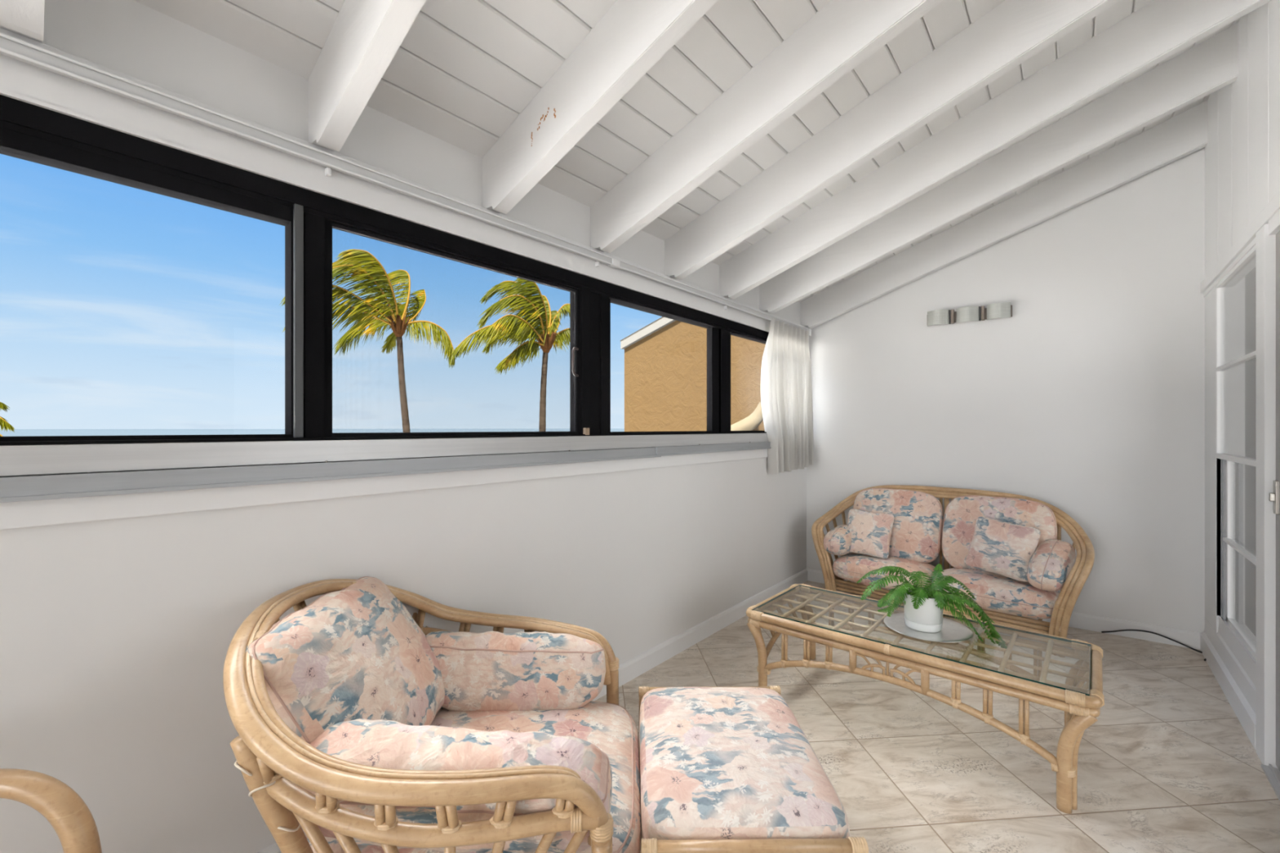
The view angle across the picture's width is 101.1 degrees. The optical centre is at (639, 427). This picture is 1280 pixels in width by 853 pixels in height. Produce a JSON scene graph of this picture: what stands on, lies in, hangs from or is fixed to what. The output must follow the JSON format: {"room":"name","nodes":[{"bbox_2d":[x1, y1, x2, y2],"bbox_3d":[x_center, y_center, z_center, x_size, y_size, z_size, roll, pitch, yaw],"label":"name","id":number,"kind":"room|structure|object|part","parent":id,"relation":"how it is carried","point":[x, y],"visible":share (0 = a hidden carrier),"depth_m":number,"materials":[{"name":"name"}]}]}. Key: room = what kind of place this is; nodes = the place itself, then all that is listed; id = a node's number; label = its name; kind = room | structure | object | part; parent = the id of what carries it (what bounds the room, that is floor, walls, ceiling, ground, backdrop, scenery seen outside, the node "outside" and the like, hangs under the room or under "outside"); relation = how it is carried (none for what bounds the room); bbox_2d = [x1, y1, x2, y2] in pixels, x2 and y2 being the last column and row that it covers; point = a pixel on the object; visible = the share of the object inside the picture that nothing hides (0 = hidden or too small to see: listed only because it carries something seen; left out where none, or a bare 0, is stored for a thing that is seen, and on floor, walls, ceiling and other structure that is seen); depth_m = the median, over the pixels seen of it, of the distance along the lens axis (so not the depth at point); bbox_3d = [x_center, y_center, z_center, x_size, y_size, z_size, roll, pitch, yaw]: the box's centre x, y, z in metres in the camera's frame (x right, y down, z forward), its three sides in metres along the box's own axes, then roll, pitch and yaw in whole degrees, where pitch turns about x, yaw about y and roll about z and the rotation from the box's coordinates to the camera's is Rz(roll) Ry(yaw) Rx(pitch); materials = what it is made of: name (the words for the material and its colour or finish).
{"room":"sunroom","nodes":[
{"label":"sunroom","id":0,"kind":"room"},
{"bbox_2d":[0,0,806,852],"bbox_3d":[-2.056,0.100,0.320,0.140,2.300,10.860,0,0,40],"label":"wall","id":1,"kind":"structure","parent":0,"point":[117,635],"depth_m":1.41,"materials":[{"name":"white paint"}]},
{"bbox_2d":[0,448,767,529],"bbox_3d":[-2.053,0.179,0.206,0.020,0.062,10.690,0,0,40],"label":"window sill","id":2,"kind":"structure","parent":1,"relation":"attached to","point":[20,514],"depth_m":1.47,"materials":[{"name":"white paint"}]},
{"bbox_2d":[0,94,771,502],"bbox_3d":[-0.313,-0.268,2.336,0.130,0.840,5.190,0,0,40],"label":"window","id":3,"kind":"structure","parent":1,"relation":"in","point":[30,132],"depth_m":1.52,"materials":[{"name":"black metal"}]},
{"bbox_3d":[-1.469,-0.302,0.953,0.053,0.672,1.485,0,0,40],"label":"sash","id":4,"kind":"part","parent":3,"relation":"part of","materials":[{"name":"black metal"}]},
{"bbox_3d":[-0.320,0.067,2.342,0.112,0.067,5.190,0,0,40],"label":"aluminium sill","id":5,"kind":"part","parent":3,"relation":"part of","materials":[{"name":"white metal"}]},
{"bbox_3d":[-0.622,-0.302,1.978,0.043,0.672,1.075,0,0,40],"label":"sash","id":6,"kind":"part","parent":3,"relation":"part of","materials":[{"name":"black metal"}]},
{"bbox_3d":[-0.286,-0.293,2.324,0.012,0.131,0.066,0,0,12],"label":"pull handle","id":7,"kind":"part","parent":3,"relation":"part of","materials":[{"name":"silver metal"}]},
{"bbox_3d":[0.151,-0.302,2.925,0.040,0.672,1.070,0,0,40],"label":"sash","id":8,"kind":"part","parent":3,"relation":"part of","materials":[{"name":"black metal"}]},
{"bbox_3d":[0.902,-0.302,3.809,0.043,0.672,1.290,0,0,40],"label":"sash","id":9,"kind":"part","parent":3,"relation":"part of","materials":[{"name":"black metal"}]},
{"bbox_2d":[0,27,808,332],"bbox_3d":[-2.092,-0.754,0.245,0.141,0.137,10.700,0,0,40],"label":"trim","id":10,"kind":"structure","parent":1,"relation":"attached to","point":[20,81],"depth_m":1.47,"materials":[{"name":"white paint"}]},
{"bbox_2d":[0,32,811,336],"bbox_3d":[-2.027,-0.767,0.184,0.051,0.055,10.590,0,0,40],"label":"track","id":11,"kind":"object","parent":1,"relation":"attached to","point":[28,53],"visible":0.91,"depth_m":1.46,"materials":[{"name":"white metal"}]},
{"bbox_2d":[760,319,813,474],"bbox_3d":[1.105,-0.222,3.910,0.108,1.099,0.768,0,0,40],"label":"curtain","id":12,"kind":"object","parent":11,"relation":"hanging from","point":[786,384],"visible":1,"depth_m":3.81,"materials":[{"name":"fabric"}]},
{"bbox_2d":[257,568,807,852],"bbox_3d":[-2.048,1.202,0.209,0.014,0.096,10.700,0,0,40],"label":"baseboard","id":13,"kind":"structure","parent":1,"relation":"attached to","point":[633,668],"depth_m":2.99,"materials":[{"name":"white paint"}]},
{"bbox_2d":[133,0,1239,302],"bbox_3d":[-1.119,-1.466,-0.422,2.620,0.988,10.920,0,0,40],"label":"ceiling","id":14,"kind":"structure","parent":0,"point":[463,72],"depth_m":1.81,"materials":[{"name":"white paint"}]},
{"bbox_2d":[0,0,44,43],"bbox_3d":[-0.455,-1.307,0.386,2.298,0.998,0.058,0,0,40],"label":"beam","id":15,"kind":"structure","parent":14,"relation":"attached to","point":[25,18],"depth_m":1.05,"materials":[{"name":"white paint"}]},
{"bbox_2d":[308,0,426,151],"bbox_3d":[-0.087,-1.307,0.828,2.298,0.998,0.058,0,0,40],"label":"beam","id":16,"kind":"structure","parent":14,"relation":"attached to","point":[365,36],"depth_m":1.37,"materials":[{"name":"white paint"}]},
{"bbox_2d":[482,0,718,213],"bbox_3d":[0.290,-1.307,1.281,2.297,0.998,0.059,0,0,40],"label":"beam","id":17,"kind":"structure","parent":14,"relation":"attached to","point":[632,37],"depth_m":1.64,"materials":[{"name":"white paint"}]},
{"bbox_2d":[590,0,943,253],"bbox_3d":[0.665,-1.307,1.731,2.297,0.998,0.058,0,0,39],"label":"beam","id":18,"kind":"structure","parent":14,"relation":"attached to","point":[842,34],"depth_m":1.91,"materials":[{"name":"white paint"}]},
{"bbox_2d":[664,0,1120,279],"bbox_3d":[1.032,-1.307,2.171,2.298,0.998,0.058,0,0,39],"label":"beam","id":19,"kind":"structure","parent":14,"relation":"attached to","point":[1013,32],"depth_m":2.16,"materials":[{"name":"white paint"}]},
{"bbox_2d":[719,0,1271,299],"bbox_3d":[1.404,-1.307,2.619,2.299,0.998,0.058,0,0,38],"label":"beam","id":20,"kind":"structure","parent":14,"relation":"attached to","point":[1160,29],"depth_m":2.41,"materials":[{"name":"white paint"}]},
{"bbox_2d":[759,22,1238,313],"bbox_3d":[1.765,-1.307,3.052,2.302,0.998,0.058,0,0,37],"label":"beam","id":21,"kind":"structure","parent":14,"relation":"attached to","point":[1211,65],"depth_m":2.80,"materials":[{"name":"white paint"}]},
{"bbox_2d":[800,100,1208,328],"bbox_3d":[2.224,-1.307,3.604,2.302,0.998,0.058,0,0,37],"label":"beam","id":22,"kind":"structure","parent":14,"relation":"attached to","point":[1182,135],"depth_m":3.39,"materials":[{"name":"white paint"}]},
{"bbox_2d":[595,580,1279,852],"bbox_3d":[-0.003,1.310,-1.364,5.460,0.120,11.100,0,0,40],"label":"floor","id":23,"kind":"structure","parent":0,"point":[1167,764],"depth_m":2.03,"materials":[{"name":"tile"}]},
{"bbox_2d":[0,768,102,852],"bbox_3d":[-1.387,0.780,0.668,0.823,0.940,0.594,0,0,-4],"label":"rattan chair","id":24,"kind":"object","parent":23,"relation":"on","point":[71,819],"visible":1,"depth_m":0.95,"materials":[{"name":"wicker"}]},
{"bbox_2d":[222,578,619,852],"bbox_3d":[-0.515,0.845,1.406,0.908,0.813,0.908,0,0,-1],"label":"rattan armchair","id":25,"kind":"object","parent":23,"relation":"on","point":[274,762],"visible":0.77,"depth_m":1.01,"materials":[{"name":"wicker"}]},
{"bbox_3d":[-0.678,0.920,1.040,0.222,0.664,0.046,0,0,-17],"label":"leg","id":26,"kind":"part","parent":25,"relation":"part of","materials":[{"name":"wicker"}]},
{"bbox_3d":[-0.695,0.920,1.764,0.222,0.664,0.046,0,0,15],"label":"leg","id":27,"kind":"part","parent":25,"relation":"part of","materials":[{"name":"wicker"}]},
{"bbox_3d":[-0.492,0.719,1.406,0.811,0.154,0.874,0,0,-1],"label":"rail","id":28,"kind":"part","parent":25,"relation":"part of","materials":[{"name":"wicker"}]},
{"bbox_2d":[305,701,641,852],"bbox_3d":[-0.385,0.958,1.409,0.774,0.214,0.680,0,0,-1],"label":"seat cushion","id":29,"kind":"object","parent":25,"relation":"on","point":[609,726],"visible":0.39,"depth_m":1.49,"materials":[{"name":"fabric"}]},
{"bbox_2d":[245,576,444,743],"bbox_3d":[-0.750,0.668,1.413,0.352,0.442,0.584,0,0,0],"label":"cushion","id":30,"kind":"object","parent":29,"relation":"on","point":[356,651],"visible":0.68,"depth_m":1.28,"materials":[{"name":"fabric"}]},
{"bbox_2d":[301,718,612,852],"bbox_3d":[-0.398,0.775,1.140,0.675,0.264,0.210,0,0,-1],"label":"pillow","id":31,"kind":"object","parent":29,"relation":"on","point":[382,744],"visible":0.41,"depth_m":1.09,"materials":[{"name":"fabric"}]},
{"bbox_2d":[425,631,605,711],"bbox_3d":[-0.427,0.783,1.693,0.634,0.261,0.212,0,0,-4],"label":"pillow","id":32,"kind":"object","parent":29,"relation":"on","point":[490,670],"visible":0.71,"depth_m":1.63,"materials":[{"name":"fabric"}]},
{"bbox_3d":[-0.075,1.035,1.059,0.045,0.431,0.056,0,0,-1],"label":"leg","id":33,"kind":"part","parent":25,"relation":"part of","materials":[{"name":"wicker"}]},
{"bbox_3d":[-0.092,1.035,1.773,0.045,0.431,0.056,0,0,-1],"label":"leg","id":34,"kind":"part","parent":25,"relation":"part of","materials":[{"name":"wicker"}]},
{"bbox_2d":[638,685,868,852],"bbox_3d":[0.238,1.062,1.448,0.483,0.377,0.695,0,0,-1],"label":"ottoman","id":35,"kind":"object","parent":23,"relation":"on","point":[858,844],"visible":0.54,"depth_m":1.11,"materials":[{"name":"wicker"}]},
{"bbox_3d":[0.011,1.074,1.774,0.036,0.353,0.039,0,0,-1],"label":"leg","id":36,"kind":"part","parent":35,"relation":"part of","materials":[{"name":"wicker"}]},
{"bbox_3d":[0.234,0.890,1.779,0.476,0.027,0.027,0,0,-1],"label":"rail","id":37,"kind":"part","parent":35,"relation":"part of","materials":[{"name":"wicker"}]},
{"bbox_2d":[639,687,849,839],"bbox_3d":[0.238,0.917,1.448,0.476,0.179,0.634,0,0,-1],"label":"cushion","id":38,"kind":"object","parent":35,"relation":"on","point":[716,762],"visible":0.93,"depth_m":1.28,"materials":[{"name":"fabric"}]},
{"bbox_3d":[0.241,0.890,1.117,0.476,0.027,0.027,0,0,-1],"label":"rail","id":39,"kind":"part","parent":35,"relation":"part of","materials":[{"name":"wicker"}]},
{"bbox_2d":[746,583,1104,813],"bbox_3d":[1.162,1.053,2.291,1.286,0.394,0.597,0,0,41],"label":"coffee table","id":40,"kind":"object","parent":23,"relation":"on","point":[1082,704],"visible":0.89,"depth_m":2.08,"materials":[{"name":"wicker"}]},
{"bbox_3d":[0.547,1.077,2.461,0.042,0.345,0.105,0,0,-42],"label":"leg","id":41,"kind":"part","parent":40,"relation":"part of","materials":[{"name":"wicker"}]},
{"bbox_3d":[0.882,1.085,2.855,0.068,0.331,0.031,0,0,22],"label":"rod","id":42,"kind":"part","parent":40,"relation":"part of","materials":[{"name":"wicker"}]},
{"bbox_3d":[0.907,1.077,2.876,0.105,0.345,0.042,0,0,34],"label":"leg","id":43,"kind":"part","parent":40,"relation":"part of","materials":[{"name":"wicker"}]},
{"bbox_3d":[0.877,0.959,2.167,0.029,0.090,0.029,0,0,41],"label":"post","id":44,"kind":"part","parent":40,"relation":"part of","materials":[{"name":"wicker"}]},
{"bbox_3d":[1.162,0.914,2.291,1.267,0.031,0.575,0,0,41],"label":"rail","id":45,"kind":"part","parent":40,"relation":"part of","materials":[{"name":"wicker"}]},
{"bbox_3d":[1.162,0.878,2.291,1.280,0.036,0.588,0,0,41],"label":"rail","id":46,"kind":"part","parent":40,"relation":"part of","materials":[{"name":"wicker"}]},
{"bbox_3d":[1.079,0.959,1.992,0.029,0.090,0.029,0,0,41],"label":"post","id":47,"kind":"part","parent":40,"relation":"part of","materials":[{"name":"wicker"}]},
{"bbox_2d":[883,613,973,642],"bbox_3d":[1.232,0.856,2.262,0.336,0.006,0.336,0,0,40],"label":"round tray","id":48,"kind":"object","parent":40,"relation":"on","point":[952,631],"visible":0.66,"depth_m":2.21,"materials":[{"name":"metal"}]},
{"bbox_2d":[857,564,1007,648],"bbox_3d":[1.258,0.774,2.265,0.612,0.350,0.299,0,0,13],"label":"potted fern","id":49,"kind":"object","parent":40,"relation":"on","point":[923,606],"visible":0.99,"depth_m":2.22,"materials":[{"name":"green plant"}]},
{"bbox_3d":[1.071,0.680,2.250,0.264,0.096,0.004,0,0,-6],"label":"stem","id":50,"kind":"part","parent":49,"relation":"part of","materials":[{"name":"green plant"}]},
{"bbox_2d":[903,587,942,625],"bbox_3d":[1.219,0.779,2.264,0.157,0.140,0.157,0,0,40],"label":"pot","id":51,"kind":"object","parent":49,"relation":"attached to","point":[931,613],"depth_m":2.20,"materials":[{"name":"white ceramic"}]},
{"bbox_3d":[1.334,0.745,2.188,0.236,0.099,0.015,0,0,25],"label":"stem","id":52,"kind":"part","parent":49,"relation":"part of","materials":[{"name":"green plant"}]},
{"bbox_3d":[1.388,0.815,2.229,0.244,0.227,0.165,0,0,40],"label":"stem","id":53,"kind":"part","parent":49,"relation":"part of","materials":[{"name":"green plant"}]},
{"bbox_3d":[1.776,1.077,2.121,0.042,0.345,0.105,0,0,-42],"label":"leg","id":54,"kind":"part","parent":40,"relation":"part of","materials":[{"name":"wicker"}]},
{"bbox_3d":[1.416,1.077,1.706,0.105,0.345,0.042,0,0,34],"label":"leg","id":55,"kind":"part","parent":40,"relation":"part of","materials":[{"name":"wicker"}]},
{"bbox_3d":[1.441,1.085,1.727,0.068,0.331,0.031,0,0,22],"label":"rod","id":56,"kind":"part","parent":40,"relation":"part of","materials":[{"name":"wicker"}]},
{"bbox_3d":[1.759,1.085,2.094,0.031,0.331,0.068,0,0,-30],"label":"rod","id":57,"kind":"part","parent":40,"relation":"part of","materials":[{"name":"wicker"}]},
{"bbox_2d":[811,484,1094,657],"bbox_3d":[1.961,0.831,3.466,1.578,0.841,0.484,0,0,44],"label":"loveseat","id":58,"kind":"object","parent":23,"relation":"on","point":[1064,606],"visible":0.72,"depth_m":3.17,"materials":[{"name":"wicker"}]},
{"bbox_2d":[831,552,935,590],"bbox_3d":[1.700,0.998,3.660,0.647,0.204,0.385,0,0,44],"label":"seat cushion","id":59,"kind":"object","parent":58,"relation":"on","point":[851,566],"visible":0.61,"depth_m":3.58,"materials":[{"name":"fabric"}]},
{"bbox_2d":[823,524,851,555],"bbox_3d":[1.479,0.814,3.833,0.378,0.206,0.188,0,0,-41],"label":"bolster","id":60,"kind":"object","parent":59,"relation":"on","point":[837,541],"visible":0.74,"depth_m":3.71,"materials":[{"name":"fabric"}]},
{"bbox_2d":[847,509,893,559],"bbox_3d":[1.616,0.746,3.729,0.315,0.304,0.172,0,0,39],"label":"throw pillow","id":61,"kind":"object","parent":59,"relation":"on","point":[870,531],"visible":0.9,"depth_m":3.68,"materials":[{"name":"fabric"}]},
{"bbox_2d":[853,488,943,563],"bbox_3d":[1.826,0.690,3.765,0.608,0.498,0.217,0,0,44],"label":"cushion","id":62,"kind":"object","parent":59,"relation":"on","point":[918,516],"visible":0.65,"depth_m":3.63,"materials":[{"name":"fabric"}]},
{"bbox_3d":[1.972,1.110,3.478,1.320,0.032,0.402,0,0,44],"label":"seat frame","id":63,"kind":"part","parent":58,"relation":"part of","materials":[{"name":"wicker"}]},
{"bbox_3d":[1.837,1.117,3.337,1.260,0.075,0.032,0,0,44],"label":"rail","id":64,"kind":"part","parent":58,"relation":"part of","materials":[{"name":"wicker"}]},
{"bbox_3d":[2.112,0.772,3.624,0.088,0.655,0.035,0,0,44],"label":"post","id":65,"kind":"part","parent":58,"relation":"part of","materials":[{"name":"wicker"}]},
{"bbox_2d":[931,568,1060,618],"bbox_3d":[2.165,0.998,3.215,0.644,0.202,0.384,0,0,44],"label":"seat cushion","id":66,"kind":"object","parent":58,"relation":"on","point":[993,592],"visible":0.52,"depth_m":3.05,"materials":[{"name":"fabric"}]},
{"bbox_2d":[942,495,1057,572],"bbox_3d":[2.264,0.689,3.343,0.607,0.499,0.215,0,0,44],"label":"cushion","id":67,"kind":"object","parent":66,"relation":"on","point":[962,513],"visible":0.62,"depth_m":3.37,"materials":[{"name":"fabric"}]},
{"bbox_2d":[965,516,1040,582],"bbox_3d":[2.170,0.720,3.156,0.157,0.332,0.357,0,0,-41],"label":"throw pillow","id":68,"kind":"object","parent":66,"relation":"on","point":[1006,549],"visible":0.95,"depth_m":3.11,"materials":[{"name":"fabric"}]},
{"bbox_2d":[1026,538,1075,591],"bbox_3d":[2.350,0.781,3.005,0.400,0.252,0.192,0,0,-39],"label":"bolster","id":69,"kind":"object","parent":66,"relation":"on","point":[1052,561],"visible":0.94,"depth_m":2.91,"materials":[{"name":"fabric"}]},
{"bbox_3d":[2.537,0.900,3.200,0.038,0.701,0.058,0,0,44],"label":"leg","id":70,"kind":"part","parent":58,"relation":"part of","materials":[{"name":"wicker"}]},
{"bbox_2d":[1101,629,1206,661],"bbox_3d":[2.974,1.218,3.042,0.133,0.062,0.449,0,0,-29],"label":"cable","id":71,"kind":"object","parent":23,"relation":"on","point":[1188,646],"visible":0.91,"depth_m":3.06,"materials":[{"name":"black rubber"}]},
{"bbox_2d":[806,146,1244,632],"bbox_3d":[2.315,-0.332,3.687,2.569,3.163,0.120,0,0,37],"label":"wall","id":72,"kind":"structure","parent":0,"point":[1086,402],"depth_m":3.30,"materials":[{"name":"white paint"}]},
{"bbox_2d":[927,302,1012,326],"bbox_3d":[2.248,-0.776,3.612,0.500,0.102,0.080,0,0,37],"label":"wall sconce","id":73,"kind":"object","parent":72,"relation":"attached to","point":[1002,309],"visible":1,"depth_m":3.57,"materials":[{"name":"silver"}]},
{"bbox_3d":[2.101,-0.776,3.711,0.132,0.102,0.060,0,0,37],"label":"lamp shade","id":74,"kind":"part","parent":73,"relation":"part of","materials":[{"name":"white glass"}]},
{"bbox_3d":[2.242,-0.776,3.604,0.132,0.102,0.060,0,0,37],"label":"lamp shade","id":75,"kind":"part","parent":73,"relation":"part of","materials":[{"name":"silver metal"}]},
{"bbox_3d":[2.384,-0.776,3.498,0.132,0.102,0.060,0,0,37],"label":"lamp shade","id":76,"kind":"part","parent":73,"relation":"part of","materials":[{"name":"silver metal"}]},
{"bbox_2d":[806,568,1200,649],"bbox_3d":[2.268,1.202,3.639,2.273,0.096,0.014,0,0,37],"label":"baseboard","id":77,"kind":"structure","parent":72,"relation":"attached to","point":[1078,620],"depth_m":3.14,"materials":[{"name":"white paint"}]},
{"bbox_2d":[1204,0,1279,636],"bbox_3d":[0.922,-0.350,-2.134,3.052,3.200,11.100,0,0,40],"label":"wall","id":78,"kind":"structure","parent":0,"point":[1242,148],"depth_m":2.46,"materials":[{"name":"white paint"}]},
{"bbox_2d":[1200,244,1256,750],"bbox_3d":[2.799,0.250,2.458,0.100,2.000,1.220,0,0,40],"label":"glazed door","id":79,"kind":"structure","parent":78,"relation":"in","point":[1230,653],"depth_m":2.60,"materials":[{"name":"white paint"}]},
{"bbox_3d":[2.715,-0.285,2.384,0.034,0.880,0.842,0,0,40],"label":"sash","id":80,"kind":"part","parent":79,"relation":"part of","materials":[{"name":"white paint"}]},
{"bbox_3d":[2.689,0.560,2.332,0.037,0.820,0.745,0,0,40],"label":"sash","id":81,"kind":"part","parent":79,"relation":"part of","materials":[{"name":"white paint"}]},
{"bbox_2d":[1200,190,1279,297],"bbox_3d":[-0.280,-0.775,-1.195,0.038,0.081,10.805,0,0,40],"label":"trim","id":82,"kind":"structure","parent":78,"relation":"attached to","point":[1246,241],"depth_m":2.26,"materials":[{"name":"white paint"}]},
{"bbox_2d":[1256,208,1279,801],"bbox_3d":[1.672,0.245,1.097,0.130,2.010,2.325,0,0,40],"label":"door","id":83,"kind":"structure","parent":78,"relation":"in","point":[1268,237],"depth_m":1.93,"materials":[{"name":"white paint"}]},
{"bbox_3d":[1.643,0.261,1.091,0.026,1.931,2.120,0,0,40],"label":"panel","id":84,"kind":"part","parent":83,"relation":"part of","materials":[{"name":"grey wood"}]},
{"label":"outside","id":85,"kind":"structure","parent":0,"visible":0},
{"bbox_3d":[-23.787,5.350,19.801,58.100,0.200,120.000,0,0,40],"label":"ground","id":86,"kind":"structure","parent":85,"visible":0},
{"bbox_2d":[0,401,14,436],"bbox_3d":[-19.815,2.174,15.111,2.892,6.172,1.512,0,0,13],"label":"coconut palm","id":87,"kind":"object","parent":86,"relation":"on","point":[3,423],"visible":0.59,"depth_m":15.35,"materials":[{"name":"green plant"}]},
{"bbox_2d":[280,248,454,432],"bbox_3d":[-9.699,-0.278,18.045,4.361,11.068,5.176,0,0,40],"label":"coconut palm","id":88,"kind":"object","parent":86,"relation":"on","point":[363,265],"visible":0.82,"depth_m":17.73,"materials":[{"name":"green plant"}]},
{"bbox_2d":[451,277,569,431],"bbox_3d":[-4.386,0.193,18.238,3.798,10.142,4.492,0,0,40],"label":"coconut palm","id":89,"kind":"object","parent":86,"relation":"on","point":[535,310],"visible":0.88,"depth_m":17.08,"materials":[{"name":"green plant"}]},
{"bbox_2d":[620,316,765,431],"bbox_3d":[3.467,0.874,7.080,6.930,8.753,3.681,0,0,40],"label":"building","id":90,"kind":"structure","parent":86,"relation":"on","point":[665,360],"depth_m":7.35,"materials":[{"name":"paint"}]},
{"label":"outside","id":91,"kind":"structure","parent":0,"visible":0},
{"bbox_2d":[0,428,624,436],"bbox_3d":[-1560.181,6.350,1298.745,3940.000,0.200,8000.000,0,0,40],"label":"sea","id":92,"kind":"structure","parent":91,"point":[225,431],"depth_m":946.47,"materials":[{"name":"liquid"}]}
]}

